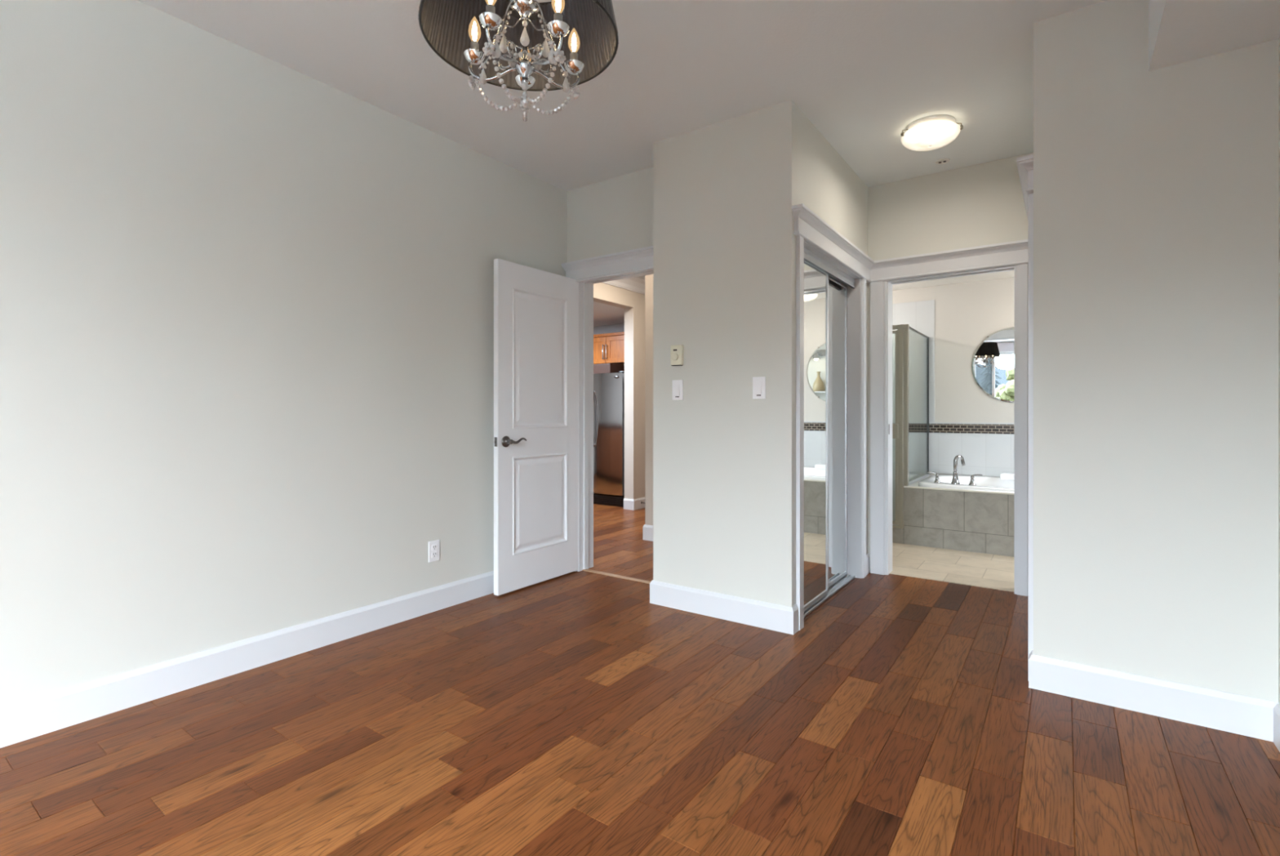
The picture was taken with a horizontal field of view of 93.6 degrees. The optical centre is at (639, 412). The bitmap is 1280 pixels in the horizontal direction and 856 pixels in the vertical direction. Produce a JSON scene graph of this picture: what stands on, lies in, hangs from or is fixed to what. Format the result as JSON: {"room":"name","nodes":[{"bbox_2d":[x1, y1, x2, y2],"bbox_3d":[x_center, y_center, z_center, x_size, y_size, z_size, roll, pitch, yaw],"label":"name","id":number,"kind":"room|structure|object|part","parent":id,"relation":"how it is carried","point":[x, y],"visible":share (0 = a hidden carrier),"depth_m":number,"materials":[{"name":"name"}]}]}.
{"room":"empty bedroom","nodes":[
{"label":"empty bedroom","id":0,"kind":"room"},
{"bbox_2d":[0,0,566,706],"bbox_3d":[-2.221,-0.222,1.935,0.120,2.684,6.033,0,0,35],"label":"wall","id":1,"kind":"structure","parent":0,"point":[246,298],"depth_m":2.49,"materials":[{"name":"paint"}]},
{"bbox_2d":[0,570,493,747],"bbox_3d":[-2.181,1.034,1.875,0.015,0.131,5.741,0,0,35],"label":"baseboard","id":2,"kind":"structure","parent":1,"relation":"attached to","point":[30,717],"depth_m":2.46,"materials":[{"name":"paint"}]},
{"bbox_2d":[428,539,439,562],"bbox_3d":[-1.146,0.767,3.343,0.009,0.116,0.070,0,0,35],"label":"wall outlet","id":3,"kind":"object","parent":1,"relation":"attached to","point":[433,545],"visible":1,"depth_m":3.34,"materials":[{"name":"white plastic"}]},
{"bbox_2d":[431,551,437,557],"bbox_3d":[-1.144,0.787,3.342,0.004,0.030,0.034,0,0,35],"label":"receptacle","id":4,"kind":"object","parent":3,"relation":"attached to","point":[434,553],"depth_m":3.34,"materials":[{"name":"white plastic"}]},
{"bbox_2d":[431,543,437,550],"bbox_3d":[-1.144,0.747,3.342,0.004,0.030,0.034,0,0,35],"label":"receptacle","id":5,"kind":"object","parent":3,"relation":"attached to","point":[434,546],"depth_m":3.34,"materials":[{"name":"white plastic"}]},
{"bbox_2d":[593,301,624,326],"bbox_3d":[-2.170,-1.255,7.086,3.469,0.100,3.860,0,0,35],"label":"ceiling","id":6,"kind":"structure","parent":0,"point":[603,313],"depth_m":7.37,"materials":[{"name":"paint"}]},
{"bbox_2d":[593,323,624,334],"bbox_3d":[-1.026,-0.232,8.702,3.470,2.664,0.100,0,0,35],"label":"wall","id":7,"kind":"structure","parent":0,"point":[620,327],"depth_m":8.21,"materials":[{"name":"paint"}]},
{"bbox_2d":[593,333,605,364],"bbox_3d":[-0.535,-0.825,8.002,0.520,0.380,0.474,0,0,35],"label":"upper cabinet","id":8,"kind":"object","parent":7,"relation":"attached to","point":[599,340],"visible":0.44,"depth_m":7.75,"materials":[{"name":"brown wood"}]},
{"bbox_2d":[604,331,624,364],"bbox_3d":[-0.111,-0.825,7.702,0.520,0.380,0.474,0,0,35],"label":"upper cabinet","id":9,"kind":"object","parent":7,"relation":"attached to","point":[615,341],"visible":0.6,"depth_m":7.61,"materials":[{"name":"brown wood"}]},
{"bbox_2d":[566,166,653,262],"bbox_3d":[-0.089,-0.232,4.030,0.941,2.664,0.150,0,0,35],"label":"wall","id":10,"kind":"structure","parent":0,"point":[614,215],"depth_m":4.01,"materials":[{"name":"paint"}]},
{"bbox_2d":[493,258,578,595],"bbox_3d":[-0.633,0.083,3.877,0.098,2.010,0.746,0,0,34],"label":"door","id":11,"kind":"structure","parent":10,"relation":"in","point":[536,311],"depth_m":3.82,"materials":[{"name":"paint"}]},
{"bbox_3d":[-0.760,0.172,3.654,0.057,0.068,0.167,0,0,35],"label":"handle","id":12,"kind":"part","parent":11,"relation":"part of","materials":[{"name":"grey metal"}]},
{"bbox_2d":[561,245,653,571],"bbox_3d":[-0.103,0.028,4.008,1.002,2.144,0.212,0,0,35],"label":"door frame","id":13,"kind":"structure","parent":10,"relation":"attached to","point":[637,262],"depth_m":4.21,"materials":[{"name":"paint"}]},
{"bbox_2d":[593,282,644,498],"bbox_3d":[-0.545,-0.232,6.266,0.130,2.664,4.400,0,0,35],"label":"wall","id":14,"kind":"structure","parent":0,"point":[633,303],"depth_m":6.86,"materials":[{"name":"paint"}]},
{"bbox_2d":[603,275,644,294],"bbox_3d":[-0.249,-1.472,6.486,0.100,0.184,3.660,0,0,35],"label":"ceiling","id":15,"kind":"structure","parent":14,"relation":"attached to","point":[637,284],"depth_m":6.72,"materials":[{"name":"paint"}]},
{"bbox_2d":[623,497,644,510],"bbox_3d":[0.296,1.039,7.441,0.145,0.122,1.471,0,0,35],"label":"baseboard","id":16,"kind":"structure","parent":14,"relation":"attached to","point":[628,504],"depth_m":6.86,"materials":[{"name":"paint"}]},
{"bbox_2d":[137,0,1106,191],"bbox_3d":[-0.033,-1.614,1.070,4.691,0.100,7.149,0,0,35],"label":"ceiling","id":17,"kind":"structure","parent":0,"point":[861,72],"depth_m":2.77,"materials":[{"name":"paint"}]},
{"bbox_2d":[417,0,618,121],"bbox_3d":[-0.304,-1.171,1.541,0.497,0.787,0.498,0,0,30],"label":"chandelier","id":18,"kind":"object","parent":17,"relation":"hanging from","point":[521,45],"visible":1,"depth_m":1.61,"materials":[{"name":"black"}]},
{"bbox_3d":[-0.382,-0.948,1.552,0.128,0.180,0.008,0,0,8],"label":"arm","id":19,"kind":"part","parent":18,"relation":"part of","materials":[{"name":"silver metal"}]},
{"bbox_3d":[-0.333,-0.948,1.462,0.008,0.180,0.128,0,0,26],"label":"arm","id":20,"kind":"part","parent":18,"relation":"part of","materials":[{"name":"silver metal"}]},
{"bbox_3d":[-0.303,-1.073,1.541,0.498,0.225,0.498,0,0,35],"label":"lamp shade","id":21,"kind":"part","parent":18,"relation":"part of","materials":[{"name":"black fabric"}]},
{"bbox_3d":[-0.232,-0.948,1.480,0.128,0.180,0.008,0,0,44],"label":"arm","id":22,"kind":"part","parent":18,"relation":"part of","materials":[{"name":"silver metal"}]},
{"bbox_3d":[-0.218,-0.948,1.583,0.128,0.180,0.008,0,0,-28],"label":"arm","id":23,"kind":"part","parent":18,"relation":"part of","materials":[{"name":"silver metal"}]},
{"bbox_2d":[900,114,963,151],"bbox_3d":[1.581,-1.508,3.273,0.292,0.112,0.292,0,0,-26],"label":"ceiling light","id":24,"kind":"object","parent":17,"relation":"attached to","point":[932,132],"visible":1,"depth_m":3.19,"materials":[{"name":"white glass"}]},
{"bbox_2d":[934,158,950,164],"bbox_3d":[1.878,-1.559,3.730,0.084,0.010,0.084,0,0,35],"label":"sprinkler","id":25,"kind":"object","parent":17,"relation":"attached to","point":[942,161],"visible":1,"depth_m":3.72,"materials":[{"name":"grey metal"}]},
{"bbox_2d":[1148,0,1279,71],"bbox_3d":[0.422,-1.409,-0.127,0.333,0.309,5.481,0,0,35],"label":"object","id":26,"kind":"structure","parent":17,"relation":"attached to","point":[1180,31],"depth_m":1.97,"materials":[{"name":"paint"}]},
{"bbox_2d":[0,503,1279,855],"bbox_3d":[-1.227,1.113,3.564,9.120,0.034,9.600,0,0,35],"label":"floor","id":27,"kind":"structure","parent":0,"point":[574,713],"depth_m":1.97,"materials":[{"name":"brown wood"}]},
{"bbox_2d":[593,370,624,506],"bbox_3d":[-0.370,0.304,7.543,0.910,1.592,0.814,0,0,35],"label":"refrigerator","id":28,"kind":"object","parent":27,"relation":"on","point":[608,388],"visible":0.27,"depth_m":7.12,"materials":[{"name":"silver metal"}]},
{"bbox_2d":[593,363,624,373],"bbox_3d":[-0.479,-0.533,7.567,0.575,0.133,0.400,0,0,35],"label":"storage box","id":29,"kind":"object","parent":28,"relation":"on","point":[603,367],"visible":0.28,"depth_m":7.32,"materials":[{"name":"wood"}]},
{"bbox_2d":[582,568,650,583],"bbox_3d":[-0.091,1.097,3.999,0.745,0.006,0.040,0,0,35],"label":"threshold strip","id":30,"kind":"object","parent":27,"relation":"on","point":[586,569],"visible":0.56,"depth_m":4.03,"materials":[{"name":"brown wood"}]},
{"bbox_2d":[892,527,903,543],"bbox_3d":[1.814,1.034,5.378,1.047,0.124,0.100,0,0,35],"label":"shower curb","id":31,"kind":"object","parent":27,"relation":"on","point":[897,533],"visible":0.21,"depth_m":5.06,"materials":[{"name":"beige tile"}]},
{"bbox_2d":[892,324,928,528],"bbox_3d":[2.124,0.113,5.703,0.978,1.716,1.032,0,0,35],"label":"shower enclosure","id":32,"kind":"object","parent":31,"relation":"on","point":[900,428],"visible":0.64,"depth_m":5.06,"materials":[{"name":"silver metal"}]},
{"bbox_3d":[1.913,0.121,5.277,0.666,1.642,0.024,0,0,35],"label":"door frame","id":33,"kind":"part","parent":32,"relation":"part of","materials":[{"name":"silver metal"}]},
{"bbox_3d":[2.156,0.152,5.069,0.043,0.125,0.034,0,0,35],"label":"door pull","id":34,"kind":"part","parent":32,"relation":"part of","materials":[{"name":"silver metal"}]},
{"bbox_3d":[1.842,0.960,5.335,0.942,0.022,0.058,0,0,35],"label":"sill rail","id":35,"kind":"part","parent":32,"relation":"part of","materials":[{"name":"silver metal"}]},
{"bbox_3d":[1.854,-0.728,5.321,0.978,0.035,0.057,0,0,35],"label":"header rail","id":36,"kind":"part","parent":32,"relation":"part of","materials":[{"name":"silver metal"}]},
{"bbox_3d":[2.219,0.113,5.062,0.078,1.716,0.058,0,0,35],"label":"corner post","id":37,"kind":"part","parent":32,"relation":"part of","materials":[{"name":"silver metal"}]},
{"bbox_2d":[903,471,1013,556],"bbox_3d":[3.568,0.816,4.699,2.602,0.561,1.026,0,0,35],"label":"bathtub","id":38,"kind":"object","parent":27,"relation":"on","point":[979,517],"visible":0.33,"depth_m":4.82,"materials":[{"name":"beige tile"}]},
{"bbox_2d":[927,454,982,484],"bbox_3d":[2.609,0.465,4.974,0.409,0.242,0.113,0,0,35],"label":"tub faucet","id":39,"kind":"object","parent":38,"relation":"on","point":[955,480],"visible":1,"depth_m":4.94,"materials":[{"name":"silver metal"}]},
{"bbox_3d":[2.471,0.539,5.045,0.102,0.093,0.054,0,0,35],"label":"handle","id":40,"kind":"part","parent":39,"relation":"part of","materials":[{"name":"silver metal"}]},
{"bbox_3d":[2.632,0.465,4.953,0.129,0.242,0.068,0,0,-3],"label":"spout","id":41,"kind":"part","parent":39,"relation":"part of","materials":[{"name":"silver metal"}]},
{"bbox_3d":[2.721,0.539,4.867,0.102,0.093,0.054,0,0,35],"label":"handle","id":42,"kind":"part","parent":39,"relation":"part of","materials":[{"name":"silver metal"}]},
{"bbox_3d":[3.287,0.617,4.303,2.602,0.012,0.054,0,0,35],"label":"ledge trim","id":43,"kind":"part","parent":38,"relation":"part of","materials":[{"name":"ceramic"}]},
{"bbox_2d":[653,100,867,606],"bbox_3d":[0.828,-0.232,3.823,0.835,2.664,1.421,0,0,35],"label":"wall","id":44,"kind":"structure","parent":0,"point":[725,193],"depth_m":3.22,"materials":[{"name":"paint"}]},
{"bbox_2d":[671,344,683,365],"bbox_3d":[0.206,-0.324,3.371,0.071,0.115,0.036,0,0,35],"label":"thermostat","id":45,"kind":"object","parent":44,"relation":"attached to","point":[677,351],"visible":1,"depth_m":3.36,"materials":[{"name":"beige plastic"}]},
{"bbox_2d":[672,379,683,399],"bbox_3d":[0.210,-0.130,3.382,0.070,0.114,0.012,0,0,35],"label":"light switch","id":46,"kind":"object","parent":44,"relation":"attached to","point":[677,384],"visible":1,"depth_m":3.38,"materials":[{"name":"white plastic"}]},
{"bbox_2d":[649,579,799,634],"bbox_3d":[0.486,1.034,3.340,0.865,0.131,0.268,0,0,35],"label":"baseboard","id":47,"kind":"structure","parent":44,"relation":"attached to","point":[778,617],"depth_m":3.19,"materials":[{"name":"paint"}]},
{"bbox_2d":[752,376,765,399],"bbox_3d":[0.613,-0.130,3.097,0.070,0.114,0.012,0,0,35],"label":"light switch","id":48,"kind":"object","parent":44,"relation":"attached to","point":[758,382],"visible":1,"depth_m":3.09,"materials":[{"name":"white plastic"}]},
{"bbox_2d":[804,260,828,611],"bbox_3d":[0.957,0.111,3.383,0.022,1.946,0.592,0,0,35],"label":"door","id":49,"kind":"structure","parent":44,"relation":"in","point":[815,280],"depth_m":3.45,"materials":[{"name":"mirror"}]},
{"bbox_2d":[828,274,847,586],"bbox_3d":[1.223,0.111,3.819,0.022,1.946,0.577,0,0,35],"label":"door","id":50,"kind":"structure","parent":44,"relation":"in","point":[837,290],"depth_m":3.88,"materials":[{"name":"mirror"}]},
{"bbox_2d":[866,552,869,574],"bbox_3d":[1.553,1.034,4.110,0.015,0.131,0.114,0,0,35],"label":"baseboard","id":51,"kind":"structure","parent":44,"relation":"attached to","point":[868,553],"depth_m":4.11,"materials":[{"name":"paint"}]},
{"bbox_2d":[644,152,1033,572],"bbox_3d":[1.963,-0.232,3.952,4.601,2.664,0.140,0,0,35],"label":"wall","id":52,"kind":"structure","parent":0,"point":[981,204],"depth_m":3.93,"materials":[{"name":"paint"}]},
{"bbox_2d":[642,524,653,541],"bbox_3d":[0.488,1.034,4.987,1.026,0.131,0.155,0,0,35],"label":"baseboard","id":53,"kind":"structure","parent":52,"relation":"attached to","point":[647,530],"depth_m":5.19,"materials":[{"name":"paint"}]},
{"bbox_2d":[892,276,1013,476],"bbox_3d":[3.478,-0.222,5.477,3.890,2.684,0.120,0,0,35],"label":"wall","id":54,"kind":"structure","parent":0,"point":[966,313],"depth_m":5.69,"materials":[{"name":"paint"}]},
{"bbox_2d":[892,299,1013,520],"bbox_3d":[3.441,0.000,5.424,3.650,2.200,0.010,0,0,35],"label":"wall tile","id":55,"kind":"structure","parent":54,"relation":"attached to","point":[984,454],"depth_m":5.85,"materials":[{"name":"white tile"}]},
{"bbox_2d":[892,422,1013,433],"bbox_3d":[3.440,0.146,5.423,3.650,0.087,0.012,0,0,35],"label":"tile border","id":56,"kind":"object","parent":55,"relation":"attached to","point":[933,428],"depth_m":5.68,"materials":[{"name":"tile"}]},
{"bbox_2d":[972,326,1013,402],"bbox_3d":[3.401,-0.440,5.448,0.686,0.686,0.017,0,0,35],"label":"round mirror","id":57,"kind":"object","parent":54,"relation":"attached to","point":[993,361],"visible":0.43,"depth_m":5.53,"materials":[{"name":"silver glass"}]},
{"bbox_2d":[892,270,1013,290],"bbox_3d":[2.869,-1.285,4.615,3.650,0.100,1.991,0,0,35],"label":"ceiling","id":58,"kind":"structure","parent":0,"point":[1007,273],"depth_m":5.60,"materials":[{"name":"paint"}]},
{"bbox_2d":[1033,0,1278,702],"bbox_3d":[2.322,-0.232,2.761,0.808,2.664,1.428,0,0,35],"label":"wall partition","id":59,"kind":"structure","parent":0,"point":[1156,192],"depth_m":2.20,"materials":[{"name":"paint"}]},
{"bbox_2d":[791,154,1033,679],"bbox_3d":[1.617,0.033,3.340,1.235,2.135,1.577,0,0,35],"label":"door frame","id":60,"kind":"structure","parent":59,"relation":"attached to","point":[1012,255],"depth_m":3.78,"materials":[{"name":"paint"}]},
{"bbox_3d":[0.821,0.100,3.072,0.020,2.000,0.067,0,0,35],"label":"casing","id":61,"kind":"part","parent":60,"relation":"part of","materials":[{"name":"paint"}]},
{"bbox_3d":[1.498,0.100,4.029,0.020,2.000,0.077,0,0,35],"label":"casing","id":62,"kind":"part","parent":60,"relation":"part of","materials":[{"name":"paint"}]},
{"bbox_3d":[1.633,0.100,4.111,0.105,2.000,0.020,0,0,35],"label":"casing","id":63,"kind":"part","parent":60,"relation":"part of","materials":[{"name":"paint"}]},
{"bbox_3d":[2.306,0.100,3.635,0.069,2.000,0.020,0,0,35],"label":"casing","id":64,"kind":"part","parent":60,"relation":"part of","materials":[{"name":"paint"}]},
{"bbox_3d":[1.621,0.100,2.488,0.020,2.000,0.066,0,0,35],"label":"casing","id":65,"kind":"part","parent":60,"relation":"part of","materials":[{"name":"paint"}]},
{"bbox_2d":[1028,649,1279,741],"bbox_3d":[1.865,1.034,2.233,0.703,0.131,0.069,0,0,35],"label":"baseboard","id":66,"kind":"structure","parent":59,"relation":"attached to","point":[1250,716],"depth_m":2.18,"materials":[{"name":"paint"}]},
{"bbox_2d":[1278,36,1279,703],"bbox_3d":[0.572,-0.222,-0.306,0.120,2.684,5.601,0,0,35],"label":"wall","id":67,"kind":"structure","parent":0,"point":[1279,37],"depth_m":2.00,"materials":[{"name":"paint"}]},
{"bbox_2d":[1273,702,1279,751],"bbox_3d":[0.547,1.034,-0.225,0.015,0.131,5.466,0,0,35],"label":"baseboard","id":68,"kind":"structure","parent":67,"relation":"attached to","point":[1277,708],"depth_m":1.98,"materials":[{"name":"paint"}]}
]}

